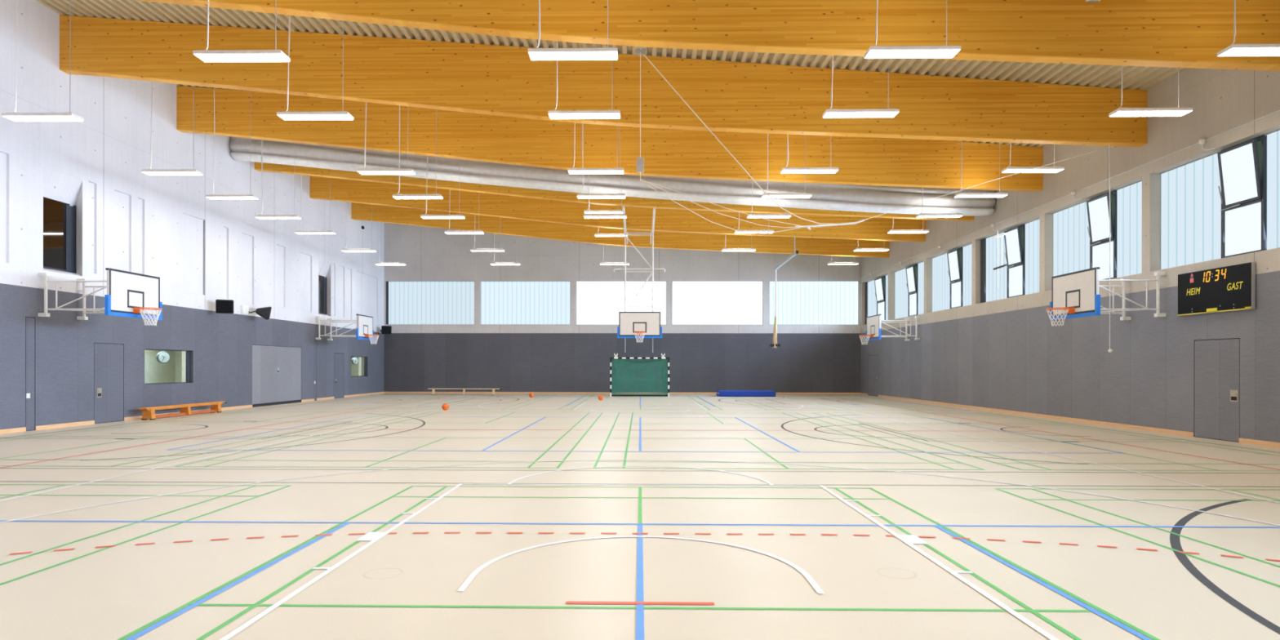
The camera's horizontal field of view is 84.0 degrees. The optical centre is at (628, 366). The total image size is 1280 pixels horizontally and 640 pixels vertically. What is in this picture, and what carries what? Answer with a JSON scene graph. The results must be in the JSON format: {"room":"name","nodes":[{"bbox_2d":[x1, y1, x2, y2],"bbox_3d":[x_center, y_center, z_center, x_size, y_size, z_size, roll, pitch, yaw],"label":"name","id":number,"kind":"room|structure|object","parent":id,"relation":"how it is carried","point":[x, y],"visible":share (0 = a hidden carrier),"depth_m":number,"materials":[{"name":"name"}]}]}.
{"room":"sports hall","nodes":[
{"label":"sports hall","id":0,"kind":"room"},
{"bbox_2d":[0,0,384,431],"bbox_3d":[-14.805,-3.798,18.065,0.300,10.756,46.830,0,0,1],"label":"wall","id":1,"kind":"structure","parent":0,"point":[202,251],"depth_m":21.77,"materials":[{"name":"paint"}]},
{"bbox_2d":[25,317,35,430],"bbox_3d":[-14.694,0.186,17.430,0.045,2.764,0.257,0,0,1],"label":"door","id":2,"kind":"structure","parent":1,"relation":"in","point":[29,322],"depth_m":17.43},
{"bbox_2d":[43,196,75,273],"bbox_3d":[-14.909,-3.413,18.462,0.040,1.815,1.360,0,0,1],"label":"window","id":3,"kind":"structure","parent":1,"relation":"in","point":[59,217],"depth_m":18.61,"materials":[{"name":"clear glass"}]},
{"bbox_2d":[37,267,162,325],"bbox_3d":[-13.268,-1.701,18.038,2.781,1.334,1.930,0,0,1],"label":"basketball hoop","id":4,"kind":"object","parent":1,"relation":"attached to","point":[129,294],"visible":1,"depth_m":17.84,"materials":[{"name":"white metal"}]},
{"bbox_2d":[93,343,123,423],"bbox_3d":[-14.635,0.469,20.022,0.077,2.199,1.102,0,0,1],"label":"door","id":5,"kind":"structure","parent":1,"relation":"in","point":[108,357],"depth_m":19.98,"materials":[{"name":"metal"}]},
{"bbox_2d":[144,349,191,384],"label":"window","id":6,"kind":"structure","parent":1,"relation":"in","point":[177,369],"depth_m":24.22,"materials":[{"name":"clear glass"}]},
{"bbox_2d":[155,350,169,363],"bbox_3d":[-14.890,-0.558,22.746,0.125,0.925,0.380,0,0,29],"label":"wall clock","id":7,"kind":"object","parent":6,"relation":"hanging from","point":[162,357],"visible":0.98,"depth_m":22.69,"materials":[{"name":"white plastic"}]},
{"bbox_2d":[0,391,384,434],"bbox_3d":[-14.653,1.530,18.062,0.020,0.100,46.830,0,0,1],"label":"baseboard","id":8,"kind":"structure","parent":1,"relation":"attached to","point":[90,422],"depth_m":19.39,"materials":[{"name":"brown wood"}]},
{"bbox_2d":[215,299,233,313],"bbox_3d":[-14.191,-2.073,25.009,0.550,0.479,0.862,0,0,-27],"label":"loudspeaker","id":9,"kind":"object","parent":1,"relation":"attached to","point":[222,306],"visible":1,"depth_m":24.65,"materials":[{"name":"black plastic"}]},
{"bbox_2d":[248,306,271,319],"bbox_3d":[-14.171,-2.047,27.248,0.806,0.478,0.550,0,0,-35],"label":"loudspeaker","id":10,"kind":"object","parent":1,"relation":"attached to","point":[264,313],"visible":1,"depth_m":27.18,"materials":[{"name":"black plastic"}]},
{"bbox_2d":[252,345,301,407],"bbox_3d":[-14.481,0.378,29.366,0.082,2.396,3.952,0,0,1],"label":"door","id":11,"kind":"structure","parent":1,"relation":"in","point":[276,370],"depth_m":29.14,"materials":[{"name":"grey metal"}]},
{"bbox_2d":[314,340,316,400],"bbox_3d":[-14.439,0.187,32.706,0.045,2.764,0.232,0,0,1],"label":"pole","id":12,"kind":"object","parent":1,"relation":"in","point":[315,341],"depth_m":32.73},
{"bbox_2d":[318,275,326,314],"bbox_3d":[-14.654,-3.412,33.730,0.040,1.815,1.420,0,0,1],"label":"window","id":13,"kind":"structure","parent":1,"relation":"in","point":[322,280],"depth_m":33.97,"materials":[{"name":"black glass"}]},
{"bbox_2d":[333,353,343,398],"bbox_3d":[-14.380,0.462,35.280,0.077,2.214,1.142,0,0,1],"label":"door","id":14,"kind":"structure","parent":1,"relation":"in","point":[338,357],"depth_m":35.21,"materials":[{"name":"metal"}]},
{"bbox_2d":[315,314,379,344],"bbox_3d":[-13.016,-1.701,33.126,2.781,1.334,1.930,0,0,1],"label":"basketball hoop","id":15,"kind":"object","parent":1,"relation":"attached to","point":[364,329],"visible":1,"depth_m":32.87,"materials":[{"name":"white metal"}]},
{"bbox_2d":[351,355,366,377],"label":"window","id":16,"kind":"structure","parent":1,"relation":"in","point":[359,369],"depth_m":40.24,"materials":[{"name":"clear glass"}]},
{"bbox_2d":[35,0,1187,146],"bbox_3d":[-0.816,-8.033,17.831,27.670,2.176,46.830,0,0,1],"label":"ceiling","id":17,"kind":"structure","parent":0,"point":[1134,77],"depth_m":17.72,"materials":[{"name":"wood"}]},
{"bbox_2d":[1,0,84,121],"bbox_3d":[-12.469,-7.104,15.140,1.500,3.660,0.330,0,0,1],"label":"pendant light","id":18,"kind":"object","parent":17,"relation":"hanging from","point":[16,117],"visible":1,"depth_m":15.09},
{"bbox_2d":[2,115,81,121],"bbox_3d":[-12.472,-5.278,15.140,1.470,0.009,0.304,0,0,1],"label":"diffuser","id":19,"kind":"object","parent":18,"relation":"attached to","point":[16,118],"depth_m":15.14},
{"bbox_2d":[141,81,203,175],"bbox_3d":[-12.487,-7.104,19.461,1.500,3.662,0.330,0,0,1],"label":"pendant light","id":20,"kind":"object","parent":17,"relation":"hanging from","point":[149,171],"visible":0.84,"depth_m":19.43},
{"bbox_2d":[142,172,202,175],"bbox_3d":[-12.489,-5.278,19.461,1.470,0.009,0.304,0,0,1],"label":"diffuser","id":21,"kind":"object","parent":20,"relation":"attached to","point":[148,173],"depth_m":19.49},
{"bbox_2d":[205,169,258,199],"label":"pendant light","id":22,"kind":"object","parent":17,"relation":"hanging from","point":[212,196],"depth_m":22.17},
{"bbox_2d":[206,196,257,199],"bbox_3d":[-12.442,-5.278,22.311,1.470,0.009,0.304,0,0,1],"label":"diffuser","id":23,"kind":"object","parent":22,"relation":"attached to","point":[211,197],"depth_m":22.26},
{"bbox_2d":[192,0,290,62],"bbox_3d":[-6.598,-7.095,12.142,1.500,3.660,0.330,0,0,1],"label":"pendant light","id":24,"kind":"object","parent":17,"relation":"hanging from","point":[206,55],"visible":1,"depth_m":12.08,"materials":[{"name":"plastic"}]},
{"bbox_2d":[194,53,288,62],"bbox_3d":[-6.601,-5.270,12.142,1.470,0.009,0.304,0,0,1],"label":"diffuser","id":25,"kind":"object","parent":24,"relation":"attached to","point":[204,57],"depth_m":12.12,"materials":[{"name":"plastic"}]},
{"bbox_2d":[254,207,301,218],"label":"pendant light","id":26,"kind":"object","parent":17,"relation":"hanging from","point":[277,216],"depth_m":25.16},
{"bbox_2d":[276,15,354,119],"bbox_3d":[-6.620,-7.095,15.043,1.500,3.660,0.330,0,0,1],"label":"pendant light","id":27,"kind":"object","parent":17,"relation":"hanging from","point":[285,115],"visible":0.98,"depth_m":15.01,"materials":[{"name":"plastic"}]},
{"bbox_2d":[278,114,352,119],"bbox_3d":[-6.622,-5.270,15.043,1.470,0.009,0.304,0,0,1],"label":"diffuser","id":28,"kind":"object","parent":27,"relation":"attached to","point":[285,117],"depth_m":15.02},
{"bbox_2d":[294,174,336,234],"bbox_3d":[-12.421,-7.107,28.212,1.500,3.668,0.330,0,0,1],"label":"pendant light","id":29,"kind":"object","parent":17,"relation":"hanging from","point":[299,232],"visible":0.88,"depth_m":28.20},
{"bbox_2d":[341,201,376,251],"bbox_3d":[-12.348,-7.107,32.571,1.500,3.667,0.330,0,0,1],"label":"pendant light","id":30,"kind":"object","parent":17,"relation":"hanging from","point":[344,249],"visible":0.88,"depth_m":32.51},
{"bbox_2d":[356,102,416,174],"bbox_3d":[-6.588,-7.095,19.363,1.500,3.660,0.330,0,0,1],"label":"pendant light","id":31,"kind":"object","parent":17,"relation":"hanging from","point":[363,171],"visible":0.84,"depth_m":19.32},
{"bbox_2d":[357,171,415,174],"bbox_3d":[-6.590,-5.270,19.363,1.470,0.009,0.304,0,0,1],"label":"diffuser","id":32,"kind":"object","parent":31,"relation":"attached to","point":[361,172],"depth_m":19.37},
{"bbox_2d":[391,105,443,199],"bbox_3d":[-6.580,-7.095,22.213,1.500,3.660,0.330,0,0,1],"label":"pendant light","id":33,"kind":"object","parent":17,"relation":"hanging from","point":[435,196],"visible":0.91,"depth_m":22.20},
{"bbox_2d":[393,196,442,199],"bbox_3d":[-6.583,-5.270,22.213,1.470,0.009,0.304,0,0,1],"label":"diffuser","id":34,"kind":"object","parent":33,"relation":"attached to","point":[397,197],"depth_m":22.23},
{"bbox_2d":[420,155,465,218],"bbox_3d":[-6.570,-7.095,25.193,1.500,3.660,0.330,0,0,1],"label":"pendant light","id":35,"kind":"object","parent":17,"relation":"hanging from","point":[458,215],"visible":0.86,"depth_m":25.10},
{"bbox_2d":[422,216,464,218],"bbox_3d":[-6.573,-5.270,25.193,1.470,0.009,0.304,0,0,1],"label":"diffuser","id":36,"kind":"object","parent":35,"relation":"attached to","point":[424,217],"depth_m":25.16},
{"bbox_2d":[444,189,484,234],"bbox_3d":[-6.492,-7.095,28.113,1.500,3.660,0.330,0,0,1],"label":"pendant light","id":37,"kind":"object","parent":17,"relation":"hanging from","point":[447,232],"visible":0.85,"depth_m":27.98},
{"bbox_2d":[470,226,504,251],"bbox_3d":[-6.439,-7.095,32.472,1.500,3.660,0.330,0,0,1],"label":"pendant light","id":38,"kind":"object","parent":17,"relation":"hanging from","point":[473,249],"visible":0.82,"depth_m":32.31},
{"bbox_2d":[490,233,520,265],"bbox_3d":[-6.366,-7.095,36.802,1.500,3.660,0.330,0,0,1],"label":"pendant light","id":39,"kind":"object","parent":17,"relation":"hanging from","point":[493,263],"visible":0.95,"depth_m":36.70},
{"bbox_2d":[528,0,617,60],"bbox_3d":[-0.929,-7.088,12.047,1.500,3.660,0.330,0,0,1],"label":"pendant light","id":40,"kind":"object","parent":17,"relation":"hanging from","point":[594,53],"visible":1,"depth_m":12.00,"materials":[{"name":"plastic"}]},
{"bbox_2d":[528,51,617,60],"bbox_3d":[-0.932,-5.262,12.047,1.470,0.009,0.304,0,0,1],"label":"diffuser","id":41,"kind":"object","parent":40,"relation":"attached to","point":[534,55],"depth_m":12.03,"materials":[{"name":"plastic"}]},
{"bbox_2d":[547,40,620,119],"bbox_3d":[-0.921,-7.088,14.948,1.500,3.660,0.330,0,0,1],"label":"pendant light","id":42,"kind":"object","parent":17,"relation":"hanging from","point":[614,113],"visible":0.91,"depth_m":14.85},
{"bbox_2d":[548,113,619,119],"bbox_3d":[-0.923,-5.262,14.948,1.470,0.009,0.304,0,0,1],"label":"diffuser","id":43,"kind":"object","parent":42,"relation":"attached to","point":[552,116],"depth_m":14.94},
{"bbox_2d":[568,125,623,173],"bbox_3d":[-0.878,-7.087,19.267,1.500,3.660,0.330,0,0,1],"label":"pendant light","id":44,"kind":"object","parent":17,"relation":"hanging from","point":[573,170],"visible":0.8,"depth_m":19.21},
{"bbox_2d":[568,170,622,173],"bbox_3d":[-0.881,-5.262,19.267,1.470,0.009,0.304,0,0,1],"label":"diffuser","id":45,"kind":"object","parent":44,"relation":"attached to","point":[569,171],"depth_m":19.24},
{"bbox_2d":[577,173,625,198],"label":"pendant light","id":46,"kind":"object","parent":17,"relation":"hanging from","point":[580,195],"depth_m":21.98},
{"bbox_2d":[577,195,625,198],"bbox_3d":[-0.843,-5.262,22.117,1.470,0.009,0.304,0,0,1],"label":"diffuser","id":47,"kind":"object","parent":46,"relation":"attached to","point":[579,197],"depth_m":22.09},
{"bbox_2d":[59,14,1147,146],"bbox_3d":[-0.811,-7.313,18.196,27.670,3.423,0.280,0,0,1],"label":"roof beam","id":48,"kind":"structure","parent":17,"relation":"attached to","point":[731,96],"depth_m":18.06,"materials":[{"name":"brown wood"}]},
{"bbox_2d":[1107,144,1113,352],"bbox_3d":[12.216,-2.979,17.999,0.117,5.274,0.120,0,0,1],"label":"pull cord","id":49,"kind":"object","parent":48,"relation":"hanging from","point":[1110,350],"visible":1,"depth_m":17.99,"materials":[{"name":"white plastic"}]},
{"bbox_2d":[584,204,622,213],"bbox_3d":[-0.981,-7.886,28.020,1.500,3.660,0.330,0,0,1],"label":"pendant light","id":50,"kind":"object","parent":17,"relation":"hanging from","point":[590,211],"visible":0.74,"depth_m":27.88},
{"bbox_2d":[584,211,621,213],"bbox_3d":[-0.984,-6.060,28.020,1.470,0.009,0.304,0,0,1],"label":"diffuser","id":51,"kind":"object","parent":50,"relation":"attached to","point":[585,212],"depth_m":28.01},
{"bbox_2d":[583,173,626,218],"bbox_3d":[-0.816,-7.087,25.097,1.500,3.660,0.330,0,0,1],"label":"pendant light","id":52,"kind":"object","parent":17,"relation":"hanging from","point":[587,215],"visible":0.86,"depth_m":24.98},
{"bbox_2d":[584,216,626,218],"bbox_3d":[-0.819,-5.262,25.097,1.470,0.009,0.304,0,0,1],"label":"diffuser","id":53,"kind":"object","parent":52,"relation":"attached to","point":[585,217],"depth_m":25.11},
{"bbox_2d":[176,85,1043,191],"bbox_3d":[-0.734,-7.313,22.816,27.670,3.423,0.280,0,0,1],"label":"roof beam","id":54,"kind":"structure","parent":17,"relation":"attached to","point":[666,153],"depth_m":22.68,"materials":[{"name":"brown wood"}]},
{"bbox_2d":[594,226,626,236],"bbox_3d":[-0.779,-7.775,32.378,1.500,3.660,0.330,0,0,1],"label":"pendant light","id":55,"kind":"object","parent":17,"relation":"hanging from","point":[597,234],"visible":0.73,"depth_m":32.30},
{"bbox_2d":[229,136,995,215],"bbox_3d":[-0.688,-7.141,25.875,27.540,3.344,0.908,0,0,1],"label":"curtain","id":56,"kind":"object","parent":17,"relation":"hanging from","point":[849,197],"visible":0.75,"depth_m":25.56,"materials":[{"name":"grey fabric"}]},
{"bbox_2d":[254,162,974,221],"bbox_3d":[-0.657,-7.313,27.435,27.670,3.423,0.280,0,0,1],"label":"roof beam","id":57,"kind":"structure","parent":17,"relation":"attached to","point":[633,202],"depth_m":27.35,"materials":[{"name":"brown wood"}]},
{"bbox_2d":[310,175,925,242],"bbox_3d":[-0.580,-7.313,32.054,27.670,3.423,0.280,0,0,1],"label":"roof beam","id":58,"kind":"structure","parent":17,"relation":"attached to","point":[341,189],"depth_m":31.93,"materials":[{"name":"brown wood"}]},
{"bbox_2d":[613,205,666,352],"bbox_3d":[0.446,-3.399,29.714,2.296,5.601,4.584,0,0,1],"label":"basketball hoop","id":59,"kind":"object","parent":58,"relation":"hanging from","point":[641,325],"visible":1,"depth_m":30.60,"materials":[{"name":"white paint"}]},
{"bbox_2d":[774,236,798,270],"bbox_3d":[7.565,-5.393,34.229,0.190,0.869,4.740,0,0,1],"label":"rail","id":60,"kind":"object","parent":58,"relation":"attached to","point":[793,255],"visible":1,"depth_m":33.14,"materials":[{"name":"metal"}]},
{"bbox_2d":[769,270,780,347],"bbox_3d":[7.534,-2.943,36.478,0.500,4.002,0.238,0,0,1],"label":"rope","id":61,"kind":"object","parent":60,"relation":"hanging from","point":[775,344],"visible":1,"depth_m":36.44,"materials":[{"name":"beige fabric"}]},
{"bbox_2d":[351,202,888,257],"bbox_3d":[-0.502,-7.312,36.674,27.670,3.423,0.280,0,0,1],"label":"roof beam","id":62,"kind":"structure","parent":17,"relation":"attached to","point":[359,211],"depth_m":36.55,"materials":[{"name":"brown wood"}]},
{"bbox_2d":[134,0,1279,71],"bbox_3d":[-0.888,-7.313,13.577,27.670,3.423,0.280,0,0,1],"label":"roof beam","id":63,"kind":"structure","parent":17,"relation":"attached to","point":[1170,33],"depth_m":13.36,"materials":[{"name":"brown wood"}]},
{"bbox_2d":[721,235,755,251],"bbox_3d":[5.010,-7.079,32.281,1.500,3.660,0.330,0,0,1],"label":"pendant light","id":64,"kind":"object","parent":17,"relation":"hanging from","point":[751,249],"visible":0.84,"depth_m":32.13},
{"bbox_2d":[635,46,864,234],"bbox_3d":[2.939,-5.555,17.253,5.566,4.696,0.120,0,0,1],"label":"rope hoist","id":65,"kind":"object","parent":17,"relation":"hanging from","point":[639,51],"visible":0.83,"depth_m":17.25,"materials":[{"name":"white fabric"}]},
{"bbox_2d":[734,212,773,233],"bbox_3d":[4.937,-7.079,27.922,1.500,3.660,0.330,0,0,1],"label":"pendant light","id":66,"kind":"object","parent":17,"relation":"hanging from","point":[738,229],"visible":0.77,"depth_m":27.82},
{"bbox_2d":[746,181,791,217],"bbox_3d":[4.945,-7.079,25.001,1.500,3.660,0.330,0,0,1],"label":"pendant light","id":67,"kind":"object","parent":17,"relation":"hanging from","point":[762,215],"visible":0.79,"depth_m":24.86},
{"bbox_2d":[761,133,812,198],"bbox_3d":[4.898,-7.079,22.021,1.500,3.660,0.330,0,0,1],"label":"pendant light","id":68,"kind":"object","parent":17,"relation":"hanging from","point":[805,195],"visible":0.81,"depth_m":22.00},
{"bbox_2d":[761,195,810,198],"bbox_3d":[4.896,-5.254,22.021,1.470,0.009,0.304,0,0,1],"label":"diffuser","id":69,"kind":"object","parent":68,"relation":"attached to","point":[762,197],"depth_m":22.05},
{"bbox_2d":[780,133,839,173],"bbox_3d":[4.881,-7.079,19.171,1.500,3.660,0.330,0,0,1],"label":"pendant light","id":70,"kind":"object","parent":17,"relation":"hanging from","point":[830,169],"visible":0.79,"depth_m":19.07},
{"bbox_2d":[781,169,838,173],"bbox_3d":[4.878,-5.254,19.171,1.470,0.009,0.304,0,0,1],"label":"diffuser","id":71,"kind":"object","parent":70,"relation":"attached to","point":[782,171],"depth_m":19.13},
{"bbox_2d":[822,55,899,117],"bbox_3d":[4.849,-7.079,14.851,1.500,3.660,0.330,0,0,1],"label":"pendant light","id":72,"kind":"object","parent":17,"relation":"hanging from","point":[830,113],"visible":0.85,"depth_m":14.78,"materials":[{"name":"plastic"}]},
{"bbox_2d":[823,111,897,117],"bbox_3d":[4.846,-5.254,14.851,1.470,0.009,0.304,0,0,1],"label":"diffuser","id":73,"kind":"object","parent":72,"relation":"attached to","point":[826,114],"depth_m":14.82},
{"bbox_2d":[853,240,888,251],"bbox_3d":[10.999,-7.071,32.181,1.500,3.660,0.330,0,0,1],"label":"pendant light","id":74,"kind":"object","parent":17,"relation":"hanging from","point":[855,249],"visible":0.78,"depth_m":32.07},
{"bbox_2d":[887,218,928,233],"bbox_3d":[10.951,-7.071,27.821,1.500,3.660,0.330,0,0,1],"label":"pendant light","id":75,"kind":"object","parent":17,"relation":"hanging from","point":[891,231],"visible":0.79,"depth_m":27.69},
{"bbox_2d":[863,0,961,58],"bbox_3d":[4.770,-7.080,11.952,1.500,3.660,0.330,0,0,1],"label":"pendant light","id":76,"kind":"object","parent":17,"relation":"hanging from","point":[873,51],"visible":1,"depth_m":11.89,"materials":[{"name":"plastic"}]},
{"bbox_2d":[865,49,959,58],"bbox_3d":[4.768,-5.254,11.952,1.470,0.009,0.304,0,0,1],"label":"diffuser","id":77,"kind":"object","parent":76,"relation":"attached to","point":[870,54],"depth_m":11.95,"materials":[{"name":"plastic"}]},
{"bbox_2d":[915,187,963,217],"bbox_3d":[10.897,-7.071,24.902,1.500,3.660,0.330,0,0,1],"label":"pendant light","id":78,"kind":"object","parent":17,"relation":"hanging from","point":[921,215],"visible":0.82,"depth_m":24.77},
{"bbox_2d":[916,215,962,217],"bbox_3d":[10.895,-5.245,24.902,1.470,0.009,0.304,0,0,1],"label":"diffuser","id":79,"kind":"object","parent":78,"relation":"attached to","point":[917,216],"depth_m":24.90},
{"bbox_2d":[953,140,1008,197],"bbox_3d":[10.867,-7.071,21.922,1.500,3.660,0.330,0,0,1],"label":"pendant light","id":80,"kind":"object","parent":17,"relation":"hanging from","point":[959,194],"visible":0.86,"depth_m":21.91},
{"bbox_2d":[955,195,1006,197],"bbox_3d":[10.865,-5.245,21.922,1.470,0.009,0.304,0,0,1],"label":"diffuser","id":81,"kind":"object","parent":80,"relation":"attached to","point":[956,196],"depth_m":21.91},
{"bbox_2d":[1001,142,1064,173],"bbox_3d":[10.850,-7.071,19.072,1.500,3.660,0.330,0,0,1],"label":"pendant light","id":82,"kind":"object","parent":17,"relation":"hanging from","point":[1009,169],"visible":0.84,"depth_m":18.96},
{"bbox_2d":[1002,168,1063,173],"bbox_3d":[10.847,-5.245,19.072,1.470,0.009,0.304,0,0,1],"label":"diffuser","id":83,"kind":"object","parent":82,"relation":"attached to","point":[1004,170],"depth_m":19.07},
{"bbox_2d":[1108,65,1193,116],"bbox_3d":[10.838,-7.071,14.751,1.500,3.660,0.330,0,0,1],"label":"pendant light","id":84,"kind":"object","parent":17,"relation":"hanging from","point":[1180,111],"visible":0.89,"depth_m":14.66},
{"bbox_2d":[1109,111,1191,116],"bbox_3d":[10.835,-5.245,14.751,1.470,0.009,0.304,0,0,1],"label":"diffuser","id":85,"kind":"object","parent":84,"relation":"attached to","point":[1115,113],"depth_m":14.75,"materials":[{"name":"plastic"}]},
{"bbox_2d":[1216,0,1279,56],"bbox_3d":[10.709,-7.071,11.853,1.500,3.660,0.330,0,0,1],"label":"pendant light","id":86,"kind":"object","parent":17,"relation":"hanging from","point":[1264,49],"visible":1,"depth_m":11.84,"materials":[{"name":"plastic"}]},
{"bbox_2d":[1218,47,1279,56],"bbox_3d":[10.707,-5.246,11.853,1.470,0.009,0.304,0,0,1],"label":"diffuser","id":87,"kind":"object","parent":86,"relation":"attached to","point":[1228,51],"depth_m":11.84,"materials":[{"name":"plastic"}]},
{"bbox_2d":[383,222,860,392],"bbox_3d":[-0.430,-3.778,41.313,27.670,10.756,0.140,0,0,1],"label":"wall","id":88,"kind":"structure","parent":0,"point":[572,357],"depth_m":41.27,"materials":[{"name":"paint"}]},
{"bbox_2d":[385,280,474,324],"bbox_3d":[-11.582,-3.703,41.554,5.240,2.575,0.110,0,0,1],"label":"window","id":89,"kind":"structure","parent":88,"relation":"in","point":[406,302],"depth_m":41.55,"materials":[{"name":"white glass"}]},
{"bbox_2d":[480,280,570,324],"bbox_3d":[-6.003,-3.695,41.471,5.290,2.575,0.090,0,0,1],"label":"window","id":90,"kind":"structure","parent":88,"relation":"in","point":[501,302],"depth_m":41.46,"materials":[{"name":"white glass"}]},
{"bbox_2d":[576,280,666,324],"bbox_3d":[-0.414,-3.687,41.378,5.270,2.575,0.090,0,0,1],"label":"window","id":91,"kind":"structure","parent":88,"relation":"in","point":[597,302],"depth_m":41.37,"materials":[{"name":"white glass"}]},
{"bbox_2d":[384,391,860,394],"bbox_3d":[-0.439,1.550,41.233,27.630,0.100,0.020,0,0,1],"label":"baseboard","id":92,"kind":"structure","parent":88,"relation":"attached to","point":[628,393],"depth_m":41.25,"materials":[{"name":"brown wood"}]},
{"bbox_2d":[671,280,763,324],"bbox_3d":[5.168,-3.679,41.285,5.285,2.575,0.090,0,0,1],"label":"window","id":93,"kind":"structure","parent":88,"relation":"in","point":[693,302],"depth_m":41.27,"materials":[{"name":"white glass"}]},
{"bbox_2d":[768,280,858,324],"bbox_3d":[10.739,-3.672,41.191,5.190,2.575,0.090,0,0,1],"label":"window","id":94,"kind":"structure","parent":88,"relation":"in","point":[798,302],"depth_m":41.18,"materials":[{"name":"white glass"}]},
{"bbox_2d":[0,393,1279,639],"bbox_3d":[-0.830,1.597,17.831,27.670,0.006,46.830,0,0,1],"label":"floor","id":95,"kind":"structure","parent":0,"point":[381,516],"depth_m":7.04,"materials":[{"name":"laminate"}]},
{"bbox_2d":[137,401,226,420],"bbox_3d":[-14.144,1.399,22.738,0.310,0.365,4.047,0,0,1],"label":"bench","id":96,"kind":"object","parent":95,"relation":"on","point":[148,412],"visible":1,"depth_m":22.42,"materials":[{"name":"orange wood"}]},
{"bbox_2d":[427,388,502,395],"bbox_3d":[-9.001,1.406,39.156,4.047,0.365,0.310,0,0,1],"label":"bench","id":97,"kind":"object","parent":95,"relation":"on","point":[433,389],"visible":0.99,"depth_m":39.04,"materials":[{"name":"brown wood"}]},
{"bbox_2d":[609,353,669,396],"bbox_3d":[0.609,0.457,38.276,3.160,2.290,1.014,0,0,1],"label":"goal","id":98,"kind":"object","parent":95,"relation":"on","point":[664,375],"visible":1,"depth_m":37.95,"materials":[{"name":"green fabric"}]},
{"bbox_2d":[715,390,775,396],"bbox_3d":[6.289,1.465,38.400,3.043,0.290,1.600,0,0,1],"label":"mat","id":99,"kind":"object","parent":95,"relation":"on","point":[719,393],"visible":0.99,"depth_m":37.61,"materials":[{"name":"blue plastic"}]},
{"bbox_2d":[860,67,1279,442],"bbox_3d":[13.139,-2.716,17.598,0.260,8.670,46.830,0,0,1],"label":"wall","id":100,"kind":"structure","parent":0,"point":[1007,353],"depth_m":19.41,"materials":[{"name":"concrete"}]},
{"bbox_2d":[867,355,878,396],"bbox_3d":[13.366,0.510,38.792,0.077,2.194,1.752,0,0,1],"label":"door","id":101,"kind":"structure","parent":100,"relation":"in","point":[873,361],"depth_m":38.81,"materials":[{"name":"metal"}]},
{"bbox_2d":[865,274,888,324],"bbox_3d":[13.550,-3.585,38.659,0.285,2.450,4.330,0,0,1],"label":"window","id":102,"kind":"structure","parent":100,"relation":"in","point":[876,295],"depth_m":38.61,"materials":[{"name":"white glass"}]},
{"bbox_2d":[858,314,919,344],"bbox_3d":[11.945,-1.666,32.709,2.631,1.334,1.930,0,0,1],"label":"basketball hoop","id":103,"kind":"object","parent":100,"relation":"attached to","point":[873,332],"visible":1,"depth_m":32.57,"materials":[{"name":"white metal"}]},
{"bbox_2d":[894,261,924,319],"bbox_3d":[13.473,-3.585,34.040,0.285,2.450,4.330,0,0,1],"label":"window","id":104,"kind":"structure","parent":100,"relation":"in","point":[908,295],"depth_m":34.06,"materials":[{"name":"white glass"}]},
{"bbox_2d":[931,243,972,311],"bbox_3d":[13.396,-3.586,29.421,0.285,2.450,4.330,0,0,1],"label":"window","id":105,"kind":"structure","parent":100,"relation":"in","point":[951,282],"depth_m":29.38,"materials":[{"name":"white glass"}]},
{"bbox_2d":[865,146,1112,219],"bbox_3d":[9.364,-4.674,17.651,7.328,2.277,0.111,0,0,-8],"label":"rope","id":106,"kind":"object","parent":100,"relation":"attached to","point":[1111,146],"visible":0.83,"depth_m":17.54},
{"bbox_2d":[993,195,1007,288],"bbox_3d":[12.952,-4.330,24.512,0.350,3.277,0.852,0,0,1],"label":"bar","id":107,"kind":"object","parent":100,"relation":"hanging from","point":[1003,233],"visible":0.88,"depth_m":24.70,"materials":[{"name":"white metal"}]},
{"bbox_2d":[980,217,1039,302],"bbox_3d":[13.319,-3.586,24.801,0.285,2.450,4.330,0,0,1],"label":"window","id":108,"kind":"structure","parent":100,"relation":"in","point":[1020,277],"depth_m":24.69,"materials":[{"name":"clear glass"}]},
{"bbox_2d":[860,392,1279,448],"bbox_3d":[12.993,1.569,17.600,0.020,0.100,46.830,0,0,1],"label":"baseboard","id":109,"kind":"structure","parent":100,"relation":"attached to","point":[1260,442],"depth_m":19.90,"materials":[{"name":"brown wood"}]},
{"bbox_2d":[860,110,1279,278],"bbox_3d":[12.998,-5.081,17.601,0.024,0.021,46.730,0,0,1],"label":"cable conduit","id":110,"kind":"object","parent":100,"relation":"attached to","point":[1278,110],"visible":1,"depth_m":18.70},
{"bbox_2d":[1052,180,1142,279],"bbox_3d":[13.242,-3.586,20.182,0.285,2.450,4.330,0,0,1],"label":"window","id":111,"kind":"structure","parent":100,"relation":"in","point":[1081,231],"depth_m":19.83,"materials":[{"name":"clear glass"}]},
{"bbox_2d":[1046,266,1165,326],"bbox_3d":[11.708,-1.666,17.621,2.601,1.334,1.930,0,0,1],"label":"basketball hoop","id":112,"kind":"object","parent":100,"relation":"attached to","point":[1074,295],"visible":1,"depth_m":17.43,"materials":[{"name":"white metal"}]},
{"bbox_2d":[1177,262,1255,315],"bbox_3d":[12.909,-1.669,15.665,0.087,0.970,2.011,0,0,1],"label":"scoreboard","id":113,"kind":"object","parent":100,"relation":"attached to","point":[1231,287],"visible":1,"depth_m":15.52,"materials":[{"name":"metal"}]},
{"bbox_2d":[1194,338,1239,441],"bbox_3d":[12.980,0.510,15.690,0.077,2.194,1.222,0,0,1],"label":"door","id":114,"kind":"structure","parent":100,"relation":"in","point":[1216,362],"depth_m":15.65,"materials":[{"name":"metal"}]},
{"bbox_2d":[1159,128,1279,269],"bbox_3d":[13.164,-3.586,15.562,0.285,2.450,4.330,0,0,1],"label":"window","id":115,"kind":"structure","parent":100,"relation":"in","point":[1218,205],"depth_m":15.70,"materials":[{"name":"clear glass"}]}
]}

